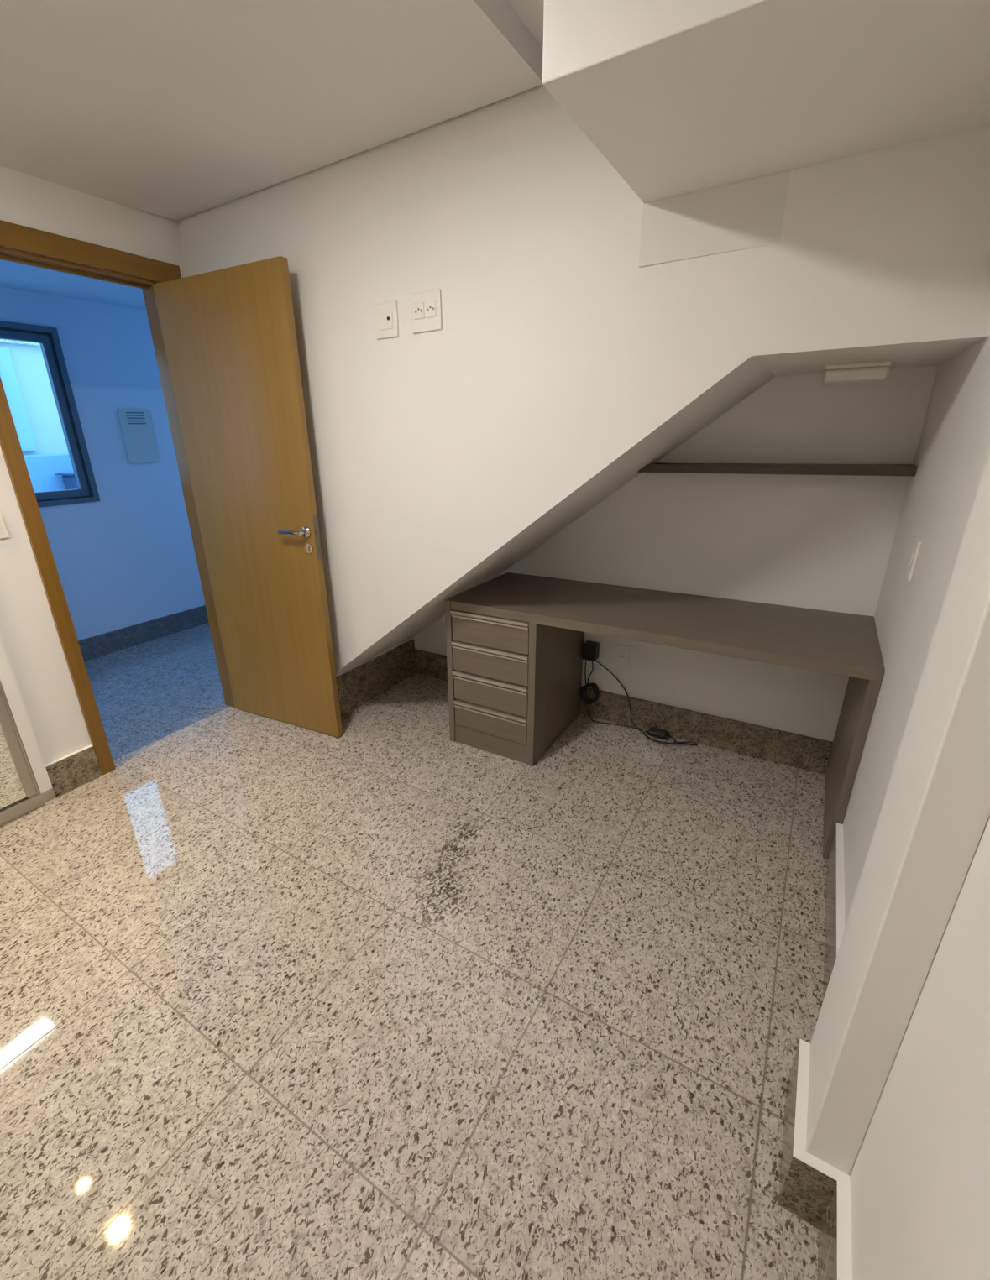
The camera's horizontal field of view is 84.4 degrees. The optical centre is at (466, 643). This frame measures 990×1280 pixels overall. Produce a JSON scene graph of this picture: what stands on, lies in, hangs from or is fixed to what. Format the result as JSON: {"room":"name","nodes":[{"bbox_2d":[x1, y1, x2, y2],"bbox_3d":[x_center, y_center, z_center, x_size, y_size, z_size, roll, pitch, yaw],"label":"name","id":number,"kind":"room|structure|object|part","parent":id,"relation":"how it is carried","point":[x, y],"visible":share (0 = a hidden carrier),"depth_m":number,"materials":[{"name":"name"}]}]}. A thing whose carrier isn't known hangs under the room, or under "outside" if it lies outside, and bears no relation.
{"room":"home office","nodes":[
{"label":"home office","id":0,"kind":"room"},
{"bbox_2d":[0,259,146,310],"bbox_3d":[-2.069,-2.050,2.911,1.620,0.100,4.400,12,24,30],"label":"ceiling","id":1,"kind":"structure","parent":0,"point":[15,275],"depth_m":3.21,"materials":[{"name":"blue paint"}]},
{"bbox_2d":[0,165,187,809],"bbox_3d":[-2.228,-0.254,1.444,0.100,2.437,3.605,11,24,29],"label":"wall","id":2,"kind":"structure","parent":0,"point":[28,634],"depth_m":2.21,"materials":[{"name":"white paint"}]},
{"bbox_2d":[0,508,9,538],"bbox_3d":[-1.785,-0.453,2.056,0.012,0.117,0.074,12,24,30],"label":"light switch","id":3,"kind":"object","parent":2,"relation":"attached to","point":[3,531],"visible":1,"depth_m":2.08,"materials":[{"name":"white plastic"}]},
{"bbox_2d":[44,744,101,798],"bbox_3d":[-1.760,0.571,2.445,0.016,0.162,0.195,11,24,29],"label":"baseboard","id":4,"kind":"structure","parent":2,"relation":"attached to","point":[73,770],"depth_m":2.44,"materials":[{"name":"stone"}]},
{"bbox_2d":[0,219,342,775],"bbox_3d":[-1.240,-0.494,2.354,0.871,2.194,0.877,12,24,30],"label":"door","id":5,"kind":"structure","parent":2,"relation":"in","point":[225,342],"depth_m":2.47,"materials":[{"name":"brown wood"}]},
{"bbox_3d":[-1.562,-0.511,2.534,0.118,2.112,0.831,11,24,29],"label":"frame","id":6,"kind":"part","parent":5,"relation":"part of","materials":[{"name":"brown wood"}]},
{"bbox_3d":[-0.776,-0.500,2.453,0.145,0.047,0.060,9,23,26],"label":"lever handle","id":7,"kind":"part","parent":5,"relation":"part of","materials":[{"name":"metal"}]},
{"bbox_3d":[-0.671,-0.476,2.462,0.008,0.200,0.022,9,23,26],"label":"latch plate","id":8,"kind":"part","parent":5,"relation":"part of","materials":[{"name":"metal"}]},
{"bbox_2d":[0,286,205,640],"bbox_3d":[-2.678,-1.049,3.720,0.120,2.320,4.400,12,24,30],"label":"wall","id":9,"kind":"structure","parent":0,"point":[125,558],"depth_m":3.86,"materials":[{"name":"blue paint"}]},
{"bbox_2d":[0,320,100,506],"bbox_3d":[-2.971,-1.284,3.103,0.104,1.059,1.365,12,24,30],"label":"window","id":10,"kind":"structure","parent":9,"relation":"in","point":[48,338],"depth_m":3.55,"materials":[{"name":"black metal"}]},
{"bbox_2d":[117,407,160,463],"bbox_3d":[-2.370,-1.503,3.952,0.018,0.370,0.233,12,24,30],"label":"electrical panel","id":11,"kind":"object","parent":9,"relation":"attached to","point":[136,425],"visible":1,"depth_m":3.94,"materials":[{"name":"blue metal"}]},
{"bbox_2d":[78,605,208,661],"bbox_3d":[-2.597,-0.026,4.071,0.016,0.155,4.200,12,24,30],"label":"baseboard","id":12,"kind":"structure","parent":9,"relation":"attached to","point":[110,642],"depth_m":4.20,"materials":[{"name":"grey stone"}]},
{"bbox_2d":[0,0,543,221],"bbox_3d":[-1.026,-1.114,0.228,3.171,0.120,3.700,12,24,30],"label":"ceiling","id":13,"kind":"structure","parent":0,"point":[175,110],"depth_m":1.50,"materials":[{"name":"paint"}]},
{"bbox_2d":[0,622,825,1279],"bbox_3d":[-1.074,0.719,2.384,4.791,0.100,5.900,12,24,30],"label":"floor","id":14,"kind":"structure","parent":0,"point":[390,997],"depth_m":1.50,"materials":[{"name":"stone"}]},
{"bbox_2d":[0,637,56,826],"bbox_3d":[-2.301,-0.096,1.226,0.034,2.300,1.881,11,24,29],"label":"mirror","id":15,"kind":"object","parent":14,"relation":"on","point":[23,773],"visible":1,"depth_m":2.23,"materials":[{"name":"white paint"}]},
{"bbox_3d":[-2.088,-0.241,1.566,0.008,2.180,0.873,11,24,29],"label":"sliding door","id":16,"kind":"part","parent":15,"relation":"part of","materials":[{"name":"mirror"}]},
{"bbox_2d":[444,572,584,766],"bbox_3d":[0.264,0.092,2.764,0.464,0.743,0.617,12,24,30],"label":"base cabinet","id":17,"kind":"object","parent":14,"relation":"on","point":[514,686],"visible":0.94,"depth_m":2.54,"materials":[{"name":"grey laminate"}]},
{"bbox_3d":[0.082,0.054,2.875,0.030,0.743,0.611,12,24,30],"label":"panel","id":18,"kind":"part","parent":17,"relation":"part of","materials":[{"name":"brown laminate"}]},
{"bbox_3d":[0.239,-0.121,2.652,0.393,0.118,0.528,12,24,30],"label":"drawer","id":19,"kind":"part","parent":17,"relation":"part of","materials":[{"name":"grey laminate"}]},
{"bbox_3d":[0.243,0.022,2.706,0.393,0.116,0.528,12,24,30],"label":"drawer","id":20,"kind":"part","parent":17,"relation":"part of","materials":[{"name":"grey laminate"}]},
{"bbox_3d":[0.249,0.306,2.815,0.393,0.104,0.528,12,24,30],"label":"drawer","id":21,"kind":"part","parent":17,"relation":"part of","materials":[{"name":"grey laminate"}]},
{"bbox_3d":[0.246,0.166,2.761,0.393,0.117,0.528,12,24,30],"label":"drawer","id":22,"kind":"part","parent":17,"relation":"part of","materials":[{"name":"grey laminate"}]},
{"bbox_3d":[0.444,0.150,2.658,0.033,0.702,0.594,12,24,30],"label":"panel","id":23,"kind":"part","parent":17,"relation":"part of","materials":[{"name":"grey laminate"}]},
{"bbox_2d":[579,640,697,745],"bbox_3d":[0.857,0.256,2.738,0.610,0.433,0.105,13,25,33],"label":"power adapter","id":24,"kind":"object","parent":14,"relation":"on","point":[590,649],"visible":1,"depth_m":2.81,"materials":[{"name":"black plastic"}]},
{"bbox_2d":[449,572,884,858],"bbox_3d":[0.778,0.196,2.462,1.612,0.743,0.611,12,24,30],"label":"desk","id":25,"kind":"object","parent":14,"relation":"on","point":[843,644],"visible":0.91,"depth_m":2.12,"materials":[{"name":"grey laminate"}]},
{"bbox_3d":[1.448,0.351,2.070,0.030,0.703,0.611,12,24,30],"label":"panel","id":26,"kind":"part","parent":25,"relation":"part of","materials":[{"name":"grey laminate"}]},
{"bbox_2d":[177,84,989,677],"bbox_3d":[0.123,-0.717,2.445,3.021,2.489,0.765,12,24,30],"label":"wall","id":27,"kind":"structure","parent":0,"point":[560,367],"depth_m":1.79,"materials":[{"name":"white paint"}]},
{"bbox_2d":[335,638,416,716],"bbox_3d":[-0.786,0.151,3.385,0.594,0.235,0.763,12,24,30],"label":"baseboard","id":28,"kind":"structure","parent":27,"relation":"attached to","point":[359,685],"depth_m":3.23,"materials":[{"name":"stone"}]},
{"bbox_2d":[374,300,398,339],"bbox_3d":[-0.302,-1.209,2.041,0.106,0.116,0.015,12,24,30],"label":"socket","id":29,"kind":"object","parent":27,"relation":"attached to","point":[386,313],"visible":1,"depth_m":2.04,"materials":[{"name":"white plastic"}]},
{"bbox_2d":[410,288,442,333],"bbox_3d":[-0.145,-1.184,1.946,0.128,0.124,0.014,12,24,30],"label":"power socket plate","id":30,"kind":"object","parent":27,"relation":"attached to","point":[425,305],"visible":1,"depth_m":1.94,"materials":[{"name":"white plastic"}]},
{"bbox_2d":[638,170,789,266],"bbox_3d":[0.641,-1.117,1.446,0.354,0.148,0.007,12,24,30],"label":"access panel","id":31,"kind":"object","parent":27,"relation":"attached to","point":[745,214],"depth_m":1.44,"materials":[{"name":"paint"}]},
{"bbox_2d":[823,360,892,384],"bbox_3d":[1.263,-0.876,1.770,0.175,0.050,0.126,12,24,30],"label":"lamp","id":32,"kind":"object","parent":27,"relation":"attached to","point":[873,371],"visible":1,"depth_m":1.73,"materials":[{"name":"white plastic"}]},
{"bbox_2d":[413,365,938,741],"bbox_3d":[0.417,-0.840,2.748,3.171,2.489,0.100,12,24,30],"label":"wall","id":33,"kind":"structure","parent":0,"point":[820,542],"depth_m":2.31,"materials":[{"name":"white paint"}]},
{"bbox_2d":[613,643,630,667],"bbox_3d":[0.791,0.062,2.781,0.073,0.115,0.012,12,24,30],"label":"wall socket","id":34,"kind":"object","parent":33,"relation":"attached to","point":[622,652],"visible":1,"depth_m":2.78,"materials":[{"name":"white plastic"}]},
{"bbox_2d":[414,648,832,774],"bbox_3d":[0.630,0.310,2.986,2.289,0.162,0.016,12,24,30],"label":"baseboard","id":35,"kind":"structure","parent":33,"relation":"attached to","point":[803,752],"depth_m":2.66,"materials":[{"name":"stone"}]},
{"bbox_2d":[637,462,917,476],"bbox_3d":[1.165,-0.688,2.147,0.945,0.032,0.142,12,24,30],"label":"wall shelf","id":36,"kind":"object","parent":33,"relation":"attached to","point":[910,470],"visible":1,"depth_m":2.05,"materials":[{"name":"brown laminate"}]},
{"bbox_2d":[542,0,989,203],"bbox_3d":[0.654,-1.230,0.971,0.815,0.401,0.671,12,24,30],"label":"ceiling beam","id":37,"kind":"structure","parent":0,"point":[679,97],"depth_m":0.98,"materials":[{"name":"white paint"}]},
{"bbox_2d":[805,449,989,1175],"bbox_3d":[0.713,-0.051,0.734,0.070,2.437,0.231,12,24,30],"label":"wall pier","id":38,"kind":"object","parent":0,"point":[934,813],"visible":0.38,"depth_m":0.82,"materials":[{"name":"white paint"}]},
{"bbox_2d":[842,332,989,1279],"bbox_3d":[0.482,0.134,0.190,0.150,2.489,4.465,12,24,30],"label":"wall","id":39,"kind":"structure","parent":0,"point":[919,1175],"depth_m":0.83,"materials":[{"name":"white paint"}]},
{"bbox_2d":[777,822,851,1279],"bbox_3d":[0.268,1.280,0.463,0.090,0.162,3.751,12,24,30],"label":"baseboard","id":40,"kind":"structure","parent":39,"relation":"attached to","point":[810,1188],"depth_m":1.06,"materials":[{"name":"stone"}]},
{"bbox_2d":[904,538,921,581],"bbox_3d":[1.282,-0.242,1.568,0.012,0.115,0.070,12,24,30],"label":"light switch","id":41,"kind":"object","parent":39,"relation":"attached to","point":[916,545],"visible":1,"depth_m":1.55,"materials":[{"name":"white plastic"}]},
{"label":"outside","id":42,"kind":"structure","parent":0,"visible":0},
{"bbox_3d":[-7.048,-0.535,6.875,10.280,0.100,16.000,12,24,30],"label":"ground","id":43,"kind":"structure","parent":42,"visible":0},
{"bbox_2d":[0,339,68,455],"bbox_3d":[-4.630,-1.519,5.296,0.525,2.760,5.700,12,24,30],"label":"neighbouring building","id":44,"kind":"structure","parent":43,"relation":"on","point":[23,374],"depth_m":5.29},
{"bbox_2d":[23,454,73,492],"bbox_3d":[-4.393,-0.939,5.303,0.220,1.660,4.600,12,24,30],"label":"wall","id":45,"kind":"structure","parent":43,"relation":"on","point":[42,469],"depth_m":5.34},
{"bbox_2d":[55,472,78,490],"bbox_3d":[-3.746,-1.051,5.806,0.290,1.485,0.630,12,24,30],"label":"cabinet","id":46,"kind":"object","parent":43,"relation":"on","point":[69,479],"visible":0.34,"depth_m":5.33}
]}

